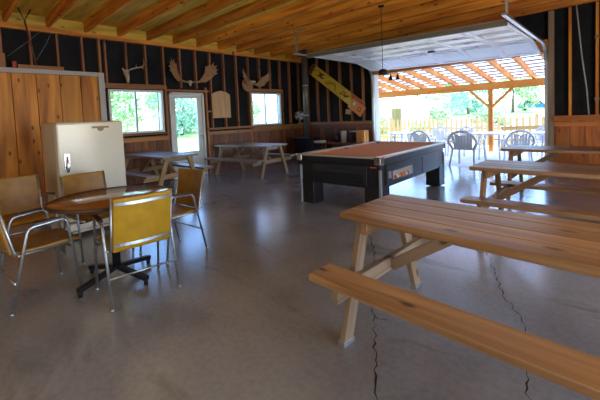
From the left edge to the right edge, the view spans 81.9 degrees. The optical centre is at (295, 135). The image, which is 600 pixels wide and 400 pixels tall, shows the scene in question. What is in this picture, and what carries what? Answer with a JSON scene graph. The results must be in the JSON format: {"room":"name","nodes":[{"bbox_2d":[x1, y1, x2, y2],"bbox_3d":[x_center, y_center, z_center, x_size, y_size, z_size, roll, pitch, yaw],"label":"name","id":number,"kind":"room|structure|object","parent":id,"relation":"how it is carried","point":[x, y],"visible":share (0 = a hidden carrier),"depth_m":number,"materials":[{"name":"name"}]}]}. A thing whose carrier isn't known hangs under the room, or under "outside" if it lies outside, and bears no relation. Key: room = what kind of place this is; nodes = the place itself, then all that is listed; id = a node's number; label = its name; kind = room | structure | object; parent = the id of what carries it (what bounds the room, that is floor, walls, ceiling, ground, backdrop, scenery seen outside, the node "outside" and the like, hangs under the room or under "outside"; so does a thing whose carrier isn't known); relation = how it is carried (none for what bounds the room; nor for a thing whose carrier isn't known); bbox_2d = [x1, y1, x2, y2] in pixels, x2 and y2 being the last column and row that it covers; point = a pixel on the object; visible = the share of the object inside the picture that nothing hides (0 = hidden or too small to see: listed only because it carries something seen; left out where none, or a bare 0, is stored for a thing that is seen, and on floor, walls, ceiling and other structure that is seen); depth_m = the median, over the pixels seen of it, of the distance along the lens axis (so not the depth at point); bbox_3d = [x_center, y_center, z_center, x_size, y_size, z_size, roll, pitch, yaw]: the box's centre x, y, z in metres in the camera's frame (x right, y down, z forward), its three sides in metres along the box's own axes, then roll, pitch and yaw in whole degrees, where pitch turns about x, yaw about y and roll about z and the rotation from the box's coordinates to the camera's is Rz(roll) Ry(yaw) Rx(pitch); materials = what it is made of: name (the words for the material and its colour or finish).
{"room":"recreation room","nodes":[
{"label":"recreation room","id":0,"kind":"room"},
{"bbox_2d":[8,7,51,64],"bbox_3d":[-4.700,-1.747,6.124,0.028,0.987,0.674,1,4,44],"label":"pole","id":1,"kind":"object","parent":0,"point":[17,7],"visible":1,"depth_m":6.11,"materials":[{"name":"brown wood"}]},
{"bbox_2d":[0,21,302,196],"bbox_3d":[-3.929,-0.607,7.426,0.290,3.500,12.250,1,4,44],"label":"wall","id":2,"kind":"structure","parent":0,"point":[70,50],"depth_m":8.37,"materials":[{"name":"black wood"}]},
{"bbox_2d":[0,67,106,200],"bbox_3d":[-5.269,0.051,5.930,0.080,2.465,3.795,1,4,44],"label":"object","id":3,"kind":"structure","parent":2,"relation":"in","point":[24,81],"depth_m":6.42,"materials":[{"name":"brown wood"}]},
{"bbox_2d":[0,53,5,66],"bbox_3d":[-5.214,-1.315,5.972,0.060,0.250,0.320,1,4,44],"label":"wood block","id":4,"kind":"object","parent":3,"relation":"on","point":[2,55],"visible":1,"depth_m":6.04,"materials":[{"name":"brown wood"}]},
{"bbox_2d":[12,61,16,67],"bbox_3d":[-5.013,-1.269,6.173,0.070,0.120,0.069,1,4,44],"label":"tin can","id":5,"kind":"object","parent":3,"relation":"on","point":[14,63],"visible":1,"depth_m":6.15,"materials":[{"name":"orange paint"}]},
{"bbox_2d":[18,64,63,70],"bbox_3d":[-4.737,-1.272,6.464,0.060,0.070,0.700,1,4,44],"label":"wood offcut","id":6,"kind":"object","parent":3,"relation":"on","point":[19,65],"visible":1,"depth_m":6.42,"materials":[{"name":"brown wood"}]},
{"bbox_2d":[122,59,144,82],"bbox_3d":[-3.548,-1.428,7.603,0.473,0.534,0.123,-4,4,-30],"label":"skull","id":7,"kind":"object","parent":2,"relation":"attached to","point":[126,72],"visible":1,"depth_m":7.51},
{"bbox_2d":[107,89,164,133],"bbox_3d":[-3.581,-0.544,7.842,0.130,0.980,1.200,1,4,44],"label":"window","id":8,"kind":"structure","parent":2,"relation":"in","point":[160,103],"depth_m":7.84,"materials":[{"name":"white"}]},
{"bbox_2d":[0,10,296,58],"bbox_3d":[-4.071,-2.223,7.304,0.023,0.210,12.100,1,4,44],"label":"trim","id":9,"kind":"structure","parent":2,"relation":"attached to","point":[33,20],"depth_m":7.30,"materials":[{"name":"brown wood"}]},
{"bbox_2d":[167,92,207,178],"bbox_3d":[-2.694,-0.028,8.721,0.187,2.100,0.940,1,4,44],"label":"door","id":10,"kind":"structure","parent":2,"relation":"in","point":[202,152],"depth_m":8.83,"materials":[{"name":"white wood"}]},
{"bbox_2d":[169,59,217,85],"bbox_3d":[-2.550,-1.545,8.547,0.332,0.621,1.335,1,4,44],"label":"antler mount","id":11,"kind":"object","parent":2,"relation":"attached to","point":[210,70],"visible":1,"depth_m":8.79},
{"bbox_2d":[211,91,230,117],"bbox_3d":[-1.990,-0.848,9.328,0.029,0.730,0.580,1,4,44],"label":"wooden plaque","id":12,"kind":"object","parent":2,"relation":"attached to","point":[221,108],"visible":1,"depth_m":9.31,"materials":[{"name":"brown wood"}]},
{"bbox_2d":[208,156,295,172],"bbox_3d":[-0.997,0.807,10.451,0.065,0.100,3.740,1,4,44],"label":"baseboard","id":13,"kind":"structure","parent":2,"relation":"attached to","point":[292,157],"depth_m":9.63,"materials":[{"name":"brown wood"}]},
{"bbox_2d":[242,69,271,91],"bbox_3d":[-1.170,-1.579,9.928,0.332,0.622,1.076,1,4,44],"label":"antler mount","id":14,"kind":"object","parent":2,"relation":"attached to","point":[247,84],"visible":1,"depth_m":9.91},
{"bbox_2d":[251,92,281,125],"bbox_3d":[-0.898,-0.819,10.604,0.130,0.980,1.200,1,4,44],"label":"window","id":15,"kind":"structure","parent":2,"relation":"in","point":[278,95],"depth_m":10.69,"materials":[{"name":"white"}]},
{"bbox_2d":[295,111,303,123],"bbox_3d":[0.145,-0.601,11.344,0.330,0.416,0.175,-3,3,-8],"label":"desk fan","id":16,"kind":"object","parent":2,"relation":"on","point":[299,114],"visible":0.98,"depth_m":11.34,"materials":[{"name":"silver metal"}]},
{"bbox_2d":[0,159,599,399],"bbox_3d":[0.202,1.246,3.452,11.900,0.121,12.450,1,4,44],"label":"floor","id":17,"kind":"structure","parent":0,"point":[246,320],"depth_m":2.45,"materials":[{"name":"grey concrete"}]},
{"bbox_2d":[0,174,62,269],"bbox_3d":[-2.928,0.882,3.716,0.593,0.847,0.546,0,4,38],"label":"armchair","id":18,"kind":"object","parent":17,"relation":"on","point":[18,194],"visible":0.72,"depth_m":3.83,"materials":[{"name":"orange plastic"}]},
{"bbox_2d":[0,207,82,317],"bbox_3d":[-2.171,0.897,2.847,0.546,0.847,0.593,0,4,39],"label":"armchair","id":19,"kind":"object","parent":17,"relation":"on","point":[51,238],"visible":0.98,"depth_m":2.79,"materials":[{"name":"orange plastic"}]},
{"bbox_2d":[42,121,126,233],"bbox_3d":[-2.785,0.531,4.630,0.742,1.435,0.770,0,4,42],"label":"fridge","id":20,"kind":"object","parent":17,"relation":"on","point":[70,148],"visible":0.65,"depth_m":4.38,"materials":[{"name":"beige metal"}]},
{"bbox_2d":[60,170,108,264],"bbox_3d":[-2.189,0.847,3.788,0.593,0.847,0.546,0,4,36],"label":"armchair","id":21,"kind":"object","parent":17,"relation":"on","point":[76,183],"visible":0.44,"depth_m":3.81,"materials":[{"name":"brown leather"}]},
{"bbox_2d":[45,185,168,297],"bbox_3d":[-1.609,0.907,3.090,0.964,0.752,0.964,1,4,44],"label":"round table","id":22,"kind":"object","parent":17,"relation":"on","point":[97,200],"visible":0.77,"depth_m":3.03,"materials":[{"name":"laminate"}]},
{"bbox_2d":[92,188,180,312],"bbox_3d":[-1.312,0.860,2.853,0.546,0.847,0.593,-5,4,-42],"label":"armchair","id":23,"kind":"object","parent":17,"relation":"on","point":[138,220],"visible":1,"depth_m":2.64,"materials":[{"name":"yellow leather"}]},
{"bbox_2d":[124,151,212,188],"bbox_3d":[-2.825,0.741,7.119,1.800,0.750,1.440,0,4,39],"label":"picnic table","id":24,"kind":"object","parent":17,"relation":"on","point":[167,159],"visible":0.8,"depth_m":6.79,"materials":[{"name":"brown wood"}]},
{"bbox_2d":[139,168,207,264],"bbox_3d":[-1.299,0.813,3.705,0.546,0.847,0.593,0,4,38],"label":"armchair","id":25,"kind":"object","parent":17,"relation":"on","point":[189,184],"visible":0.76,"depth_m":3.80,"materials":[{"name":"orange plastic"}]},
{"bbox_2d":[204,143,295,179],"bbox_3d":[-1.112,0.584,8.654,1.800,0.750,1.440,0,4,37],"label":"picnic table","id":26,"kind":"object","parent":17,"relation":"on","point":[236,157],"visible":0.99,"depth_m":8.44,"materials":[{"name":"brown wood"}]},
{"bbox_2d":[293,49,321,161],"bbox_3d":[0.339,-0.947,10.550,0.620,3.475,0.680,1,4,44],"label":"wood stove","id":27,"kind":"object","parent":17,"relation":"on","point":[305,143],"visible":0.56,"depth_m":10.46,"materials":[{"name":"black metal"}]},
{"bbox_2d":[313,140,325,149],"bbox_3d":[0.733,0.471,10.094,0.379,0.667,0.379,1,4,44],"label":"stool","id":28,"kind":"object","parent":17,"relation":"on","point":[315,141],"visible":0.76,"depth_m":10.02,"materials":[{"name":"black metal"}]},
{"bbox_2d":[323,141,358,148],"bbox_3d":[1.525,0.480,10.149,1.400,0.570,0.460,1,4,44],"label":"workbench","id":29,"kind":"object","parent":17,"relation":"on","point":[331,142],"visible":0.16,"depth_m":10.21,"materials":[{"name":"brown wood"}]},
{"bbox_2d":[333,131,338,141],"bbox_3d":[1.222,0.025,10.386,0.212,0.338,0.140,1,4,44],"label":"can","id":30,"kind":"object","parent":29,"relation":"on","point":[336,137],"visible":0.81,"depth_m":10.31,"materials":[{"name":"black"}]},
{"bbox_2d":[323,141,358,144],"bbox_3d":[1.514,0.216,10.135,1.400,0.040,0.460,1,4,44],"label":"countertop","id":31,"kind":"structure","parent":29,"relation":"on","point":[332,142],"depth_m":10.07,"materials":[{"name":"brown wood"}]},
{"bbox_2d":[341,131,346,142],"bbox_3d":[1.421,0.033,10.081,0.184,0.340,0.184,1,4,44],"label":"bucket","id":32,"kind":"object","parent":29,"relation":"on","point":[343,133],"visible":1,"depth_m":10.02,"materials":[{"name":"grey plastic"}]},
{"bbox_2d":[350,132,353,141],"bbox_3d":[1.662,0.047,10.128,0.090,0.285,0.089,1,4,44],"label":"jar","id":33,"kind":"object","parent":29,"relation":"on","point":[351,133],"visible":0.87,"depth_m":10.09,"materials":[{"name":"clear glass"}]},
{"bbox_2d":[356,130,368,142],"bbox_3d":[1.894,0.028,9.706,0.260,0.350,0.260,1,4,44],"label":"wooden crate","id":34,"kind":"object","parent":29,"relation":"on","point":[362,136],"visible":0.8,"depth_m":9.62,"materials":[{"name":"brown wood"}]},
{"bbox_2d":[296,141,446,202],"bbox_3d":[1.424,0.595,5.954,1.484,0.805,2.532,0,4,42],"label":"pool table","id":35,"kind":"object","parent":17,"relation":"on","point":[374,166],"visible":0.97,"depth_m":5.28,"materials":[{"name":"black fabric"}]},
{"bbox_2d":[309,194,599,399],"bbox_3d":[1.407,0.860,1.602,1.260,0.750,2.500,-6,4,-44],"label":"picnic table","id":36,"kind":"object","parent":17,"relation":"on","point":[573,246],"visible":1,"depth_m":1.74,"materials":[{"name":"brown wood"}]},
{"bbox_2d":[460,160,599,220],"bbox_3d":[3.030,0.701,3.245,2.400,0.750,1.260,1,4,44],"label":"picnic table","id":37,"kind":"object","parent":17,"relation":"on","point":[488,168],"visible":0.91,"depth_m":3.60,"materials":[{"name":"brown wood"}]},
{"bbox_2d":[500,145,599,198],"bbox_3d":[4.319,0.560,4.830,2.400,0.750,1.260,1,4,44],"label":"picnic table","id":38,"kind":"object","parent":17,"relation":"on","point":[514,150],"visible":0.67,"depth_m":5.21,"materials":[{"name":"brown wood"}]},
{"bbox_2d":[0,0,599,59],"bbox_3d":[0.156,-2.195,3.369,11.800,0.260,12.536,1,4,44],"label":"ceiling","id":39,"kind":"structure","parent":0,"point":[264,26],"depth_m":6.90,"materials":[{"name":"red wood"}]},
{"bbox_2d":[292,26,374,140],"bbox_3d":[1.096,-0.818,8.545,0.280,3.370,3.165,1,4,44],"label":"door track","id":40,"kind":"object","parent":39,"relation":"hanging from","point":[296,53],"visible":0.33,"depth_m":9.58,"materials":[{"name":"silver metal"}]},
{"bbox_2d":[307,19,540,70],"bbox_3d":[2.568,-1.718,7.229,3.840,0.226,2.653,3,6,44],"label":"garage door","id":41,"kind":"structure","parent":40,"relation":"attached to","point":[498,38],"depth_m":6.84,"materials":[{"name":"white metal"}]},
{"bbox_2d":[378,5,399,79],"bbox_3d":[1.627,-1.632,6.061,0.390,1.320,0.160,1,4,44],"label":"pendant lamp","id":42,"kind":"object","parent":39,"relation":"hanging from","point":[382,71],"visible":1,"depth_m":6.10,"materials":[{"name":"black metal"}]},
{"bbox_2d":[501,0,547,161],"bbox_3d":[3.913,-0.787,5.776,0.280,3.370,3.215,1,4,44],"label":"door track","id":43,"kind":"object","parent":39,"relation":"hanging from","point":[505,15],"visible":0.97,"depth_m":6.86,"materials":[{"name":"silver metal"}]},
{"bbox_2d":[300,1,599,163],"bbox_3d":[4.358,-0.977,7.712,11.780,3.500,0.270,1,4,44],"label":"wall","id":44,"kind":"structure","parent":0,"point":[569,121],"depth_m":6.87,"materials":[{"name":"black paper"}]},
{"bbox_2d":[309,64,364,105],"bbox_3d":[1.223,-1.477,10.567,2.081,1.634,0.024,1,4,44],"label":"board","id":45,"kind":"object","parent":44,"relation":"attached to","point":[316,72],"visible":1,"depth_m":10.61,"materials":[{"name":"yellow paint"}]},
{"bbox_2d":[348,98,365,116],"bbox_3d":[1.779,-0.817,10.035,0.628,0.558,0.023,1,4,44],"label":"sign","id":46,"kind":"object","parent":45,"relation":"attached to","point":[355,106],"visible":1,"depth_m":10.02,"materials":[{"name":"orange paint"}]},
{"bbox_2d":[373,75,379,140],"bbox_3d":[2.328,-0.484,9.836,0.035,2.460,0.220,1,4,44],"label":"trim","id":47,"kind":"structure","parent":44,"relation":"attached to","point":[375,77],"depth_m":9.79,"materials":[{"name":"white"}]},
{"bbox_2d":[576,5,589,114],"bbox_3d":[5.402,-1.432,6.497,0.208,2.072,0.028,1,4,44],"label":"cable","id":48,"kind":"object","parent":44,"relation":"attached to","point":[576,5],"visible":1,"depth_m":6.49,"materials":[{"name":"grey plastic"}]},
{"label":"outside","id":49,"kind":"structure","parent":0,"visible":0},
{"bbox_2d":[112,103,544,151],"bbox_3d":[10.180,-2.287,24.827,100.000,4.080,110.000,1,4,44],"label":"ground","id":50,"kind":"structure","parent":49,"point":[187,142],"depth_m":30.14,"materials":[{"name":"green plant"}]},
{"bbox_2d":[110,92,159,131],"bbox_3d":[-9.633,-1.649,17.343,6.125,4.229,4.688,-4,3,-20],"label":"tree","id":51,"kind":"object","parent":50,"relation":"on","point":[117,98],"visible":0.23,"depth_m":16.83,"materials":[{"name":"green plant"}]},
{"bbox_2d":[144,93,197,136],"bbox_3d":[-6.992,-1.443,21.548,4.226,3.218,4.199,0,4,37],"label":"tree","id":52,"kind":"object","parent":50,"relation":"on","point":[183,117],"visible":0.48,"depth_m":21.50,"materials":[{"name":"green plant"}]},
{"bbox_2d":[252,99,263,123],"bbox_3d":[-3.858,-2.032,30.001,2.619,2.368,3.441,-5,4,-41],"label":"tree","id":53,"kind":"object","parent":50,"relation":"on","point":[256,108],"visible":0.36,"depth_m":29.99,"materials":[{"name":"green plant"}]},
{"bbox_2d":[379,112,389,133],"bbox_3d":[5.010,-0.753,23.720,2.726,1.615,2.692,1,4,44],"label":"bush","id":54,"kind":"object","parent":50,"relation":"on","point":[382,113],"visible":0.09,"depth_m":23.44,"materials":[{"name":"green plant"}]},
{"bbox_2d":[379,90,435,131],"bbox_3d":[7.263,-1.949,26.994,6.200,3.400,3.800,1,4,44],"label":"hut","id":55,"kind":"object","parent":50,"relation":"on","point":[402,108],"visible":0.32,"depth_m":24.84,"materials":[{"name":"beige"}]},
{"bbox_2d":[406,120,436,135],"bbox_3d":[8.109,-0.448,22.181,1.900,1.140,1.924,-2,3,14],"label":"bush","id":56,"kind":"object","parent":50,"relation":"on","point":[426,120],"visible":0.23,"depth_m":22.05,"materials":[{"name":"green plant"}]},
{"bbox_2d":[400,86,444,102],"bbox_3d":[15.650,-5.743,46.118,8.158,5.638,6.255,-2,3,11],"label":"tree","id":57,"kind":"object","parent":50,"relation":"on","point":[437,96],"visible":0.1,"depth_m":44.66,"materials":[{"name":"green plant"}]},
{"bbox_2d":[430,105,453,125],"bbox_3d":[11.625,-1.585,28.960,3.527,2.090,3.484,-3,3,-16],"label":"bush","id":58,"kind":"object","parent":50,"relation":"on","point":[435,113],"visible":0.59,"depth_m":27.69,"materials":[{"name":"green plant"}]},
{"bbox_2d":[434,82,483,105],"bbox_3d":[28.497,-8.555,61.001,8.132,7.330,10.606,-3,3,-17],"label":"tree","id":59,"kind":"object","parent":50,"relation":"on","point":[442,99],"visible":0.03,"depth_m":60.70,"materials":[{"name":"green plant"}]},
{"bbox_2d":[380,114,544,144],"bbox_3d":[7.078,-0.258,15.945,0.160,1.260,15.172,-5,4,-39],"label":"picket fence","id":60,"kind":"object","parent":50,"relation":"on","point":[392,128],"visible":0.3,"depth_m":15.70,"materials":[{"name":"beige wood"}]},
{"bbox_2d":[443,81,495,114],"bbox_3d":[21.457,-4.736,43.187,6.095,4.672,6.135,-2,3,1],"label":"tree","id":61,"kind":"object","parent":50,"relation":"on","point":[456,100],"visible":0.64,"depth_m":42.15,"materials":[{"name":"green plant"}]},
{"bbox_2d":[466,106,509,124],"bbox_3d":[15.203,-1.440,27.031,2.886,1.710,2.851,0,4,43],"label":"bush","id":62,"kind":"object","parent":50,"relation":"on","point":[498,112],"visible":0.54,"depth_m":26.70,"materials":[{"name":"green plant"}]},
{"bbox_2d":[482,76,543,112],"bbox_3d":[28.973,-5.723,44.533,8.158,5.638,6.255,0,4,42],"label":"tree","id":63,"kind":"object","parent":50,"relation":"on","point":[523,92],"visible":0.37,"depth_m":44.59,"materials":[{"name":"green plant"}]},
{"bbox_2d":[501,125,544,147],"bbox_3d":[7.902,0.097,11.806,1.605,0.930,0.370,1,4,44],"label":"table","id":64,"kind":"object","parent":50,"relation":"on","point":[530,127],"visible":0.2,"depth_m":12.06,"materials":[{"name":"beige wood"}]},
{"bbox_2d":[517,100,544,110],"bbox_3d":[33.490,-4.252,48.110,4.288,1.415,1.900,0,4,36],"label":"car","id":65,"kind":"object","parent":50,"relation":"on","point":[541,104],"visible":0.36,"depth_m":47.69,"materials":[{"name":"blue paint"}]},
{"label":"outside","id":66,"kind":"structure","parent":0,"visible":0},
{"bbox_2d":[443,148,543,166],"bbox_3d":[4.820,0.664,10.718,16.000,0.100,4.450,1,4,44],"label":"floor","id":67,"kind":"structure","parent":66,"point":[467,160],"depth_m":9.98,"materials":[{"name":"concrete"}]},
{"bbox_2d":[390,127,408,140],"bbox_3d":[3.753,0.128,12.444,0.638,0.882,0.618,0,4,34],"label":"garden chair","id":68,"kind":"object","parent":67,"relation":"on","point":[407,128],"visible":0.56,"depth_m":12.31,"materials":[{"name":"white plastic"}]},
{"bbox_2d":[389,131,420,140],"bbox_3d":[3.642,0.255,11.439,1.040,0.741,1.040,1,4,44],"label":"garden table","id":69,"kind":"object","parent":67,"relation":"on","point":[408,133],"visible":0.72,"depth_m":11.30,"materials":[{"name":"white plastic"}]},
{"bbox_2d":[410,130,435,141],"bbox_3d":[3.712,0.262,10.003,0.618,0.882,0.638,1,4,44],"label":"garden chair","id":70,"kind":"object","parent":67,"relation":"on","point":[416,137],"visible":0.63,"depth_m":9.80,"materials":[{"name":"white plastic"}]},
{"bbox_2d":[428,126,449,154],"bbox_3d":[4.683,0.150,11.297,0.618,0.882,0.638,0,4,34],"label":"garden chair","id":71,"kind":"object","parent":67,"relation":"on","point":[440,137],"visible":0.8,"depth_m":11.42,"materials":[{"name":"white plastic"}]},
{"bbox_2d":[378,54,543,151],"bbox_3d":[4.319,-0.881,10.903,15.000,3.007,4.192,1,4,44],"label":"pergola","id":72,"kind":"object","parent":67,"relation":"on","point":[517,67],"visible":0.32,"depth_m":11.11,"materials":[{"name":"brown wood"}]},
{"bbox_2d":[447,126,474,155],"bbox_3d":[5.174,0.159,10.750,0.638,0.882,0.618,-4,4,-31],"label":"garden chair","id":73,"kind":"object","parent":67,"relation":"on","point":[471,129],"visible":0.42,"depth_m":10.83,"materials":[{"name":"white plastic"}]},
{"bbox_2d":[447,130,486,165],"bbox_3d":[4.260,0.302,8.591,0.702,0.909,0.754,-5,4,-40],"label":"garden chair","id":74,"kind":"object","parent":67,"relation":"on","point":[457,140],"visible":0.97,"depth_m":8.45,"materials":[{"name":"white plastic"}]},
{"bbox_2d":[471,131,510,159],"bbox_3d":[5.439,0.281,9.556,1.040,0.741,1.040,1,4,44],"label":"garden table","id":75,"kind":"object","parent":67,"relation":"on","point":[499,133],"visible":0.76,"depth_m":9.41,"materials":[{"name":"white plastic"}]},
{"bbox_2d":[503,130,535,160],"bbox_3d":[5.407,0.279,8.361,0.618,0.882,0.638,-1,3,24],"label":"garden chair","id":76,"kind":"object","parent":67,"relation":"on","point":[518,139],"visible":0.67,"depth_m":8.13,"materials":[{"name":"white plastic"}]},
{"bbox_2d":[527,125,544,156],"bbox_3d":[6.942,0.143,9.661,0.638,0.882,0.618,-5,4,-36],"label":"garden chair","id":77,"kind":"object","parent":67,"relation":"on","point":[540,128],"visible":0.29,"depth_m":9.90,"materials":[{"name":"white plastic"}]},
{"bbox_2d":[531,131,544,157],"bbox_3d":[6.582,0.277,8.725,1.040,0.741,1.040,1,4,44],"label":"garden table","id":78,"kind":"object","parent":67,"relation":"on","point":[542,133],"visible":0.18,"depth_m":8.71,"materials":[{"name":"white plastic"}]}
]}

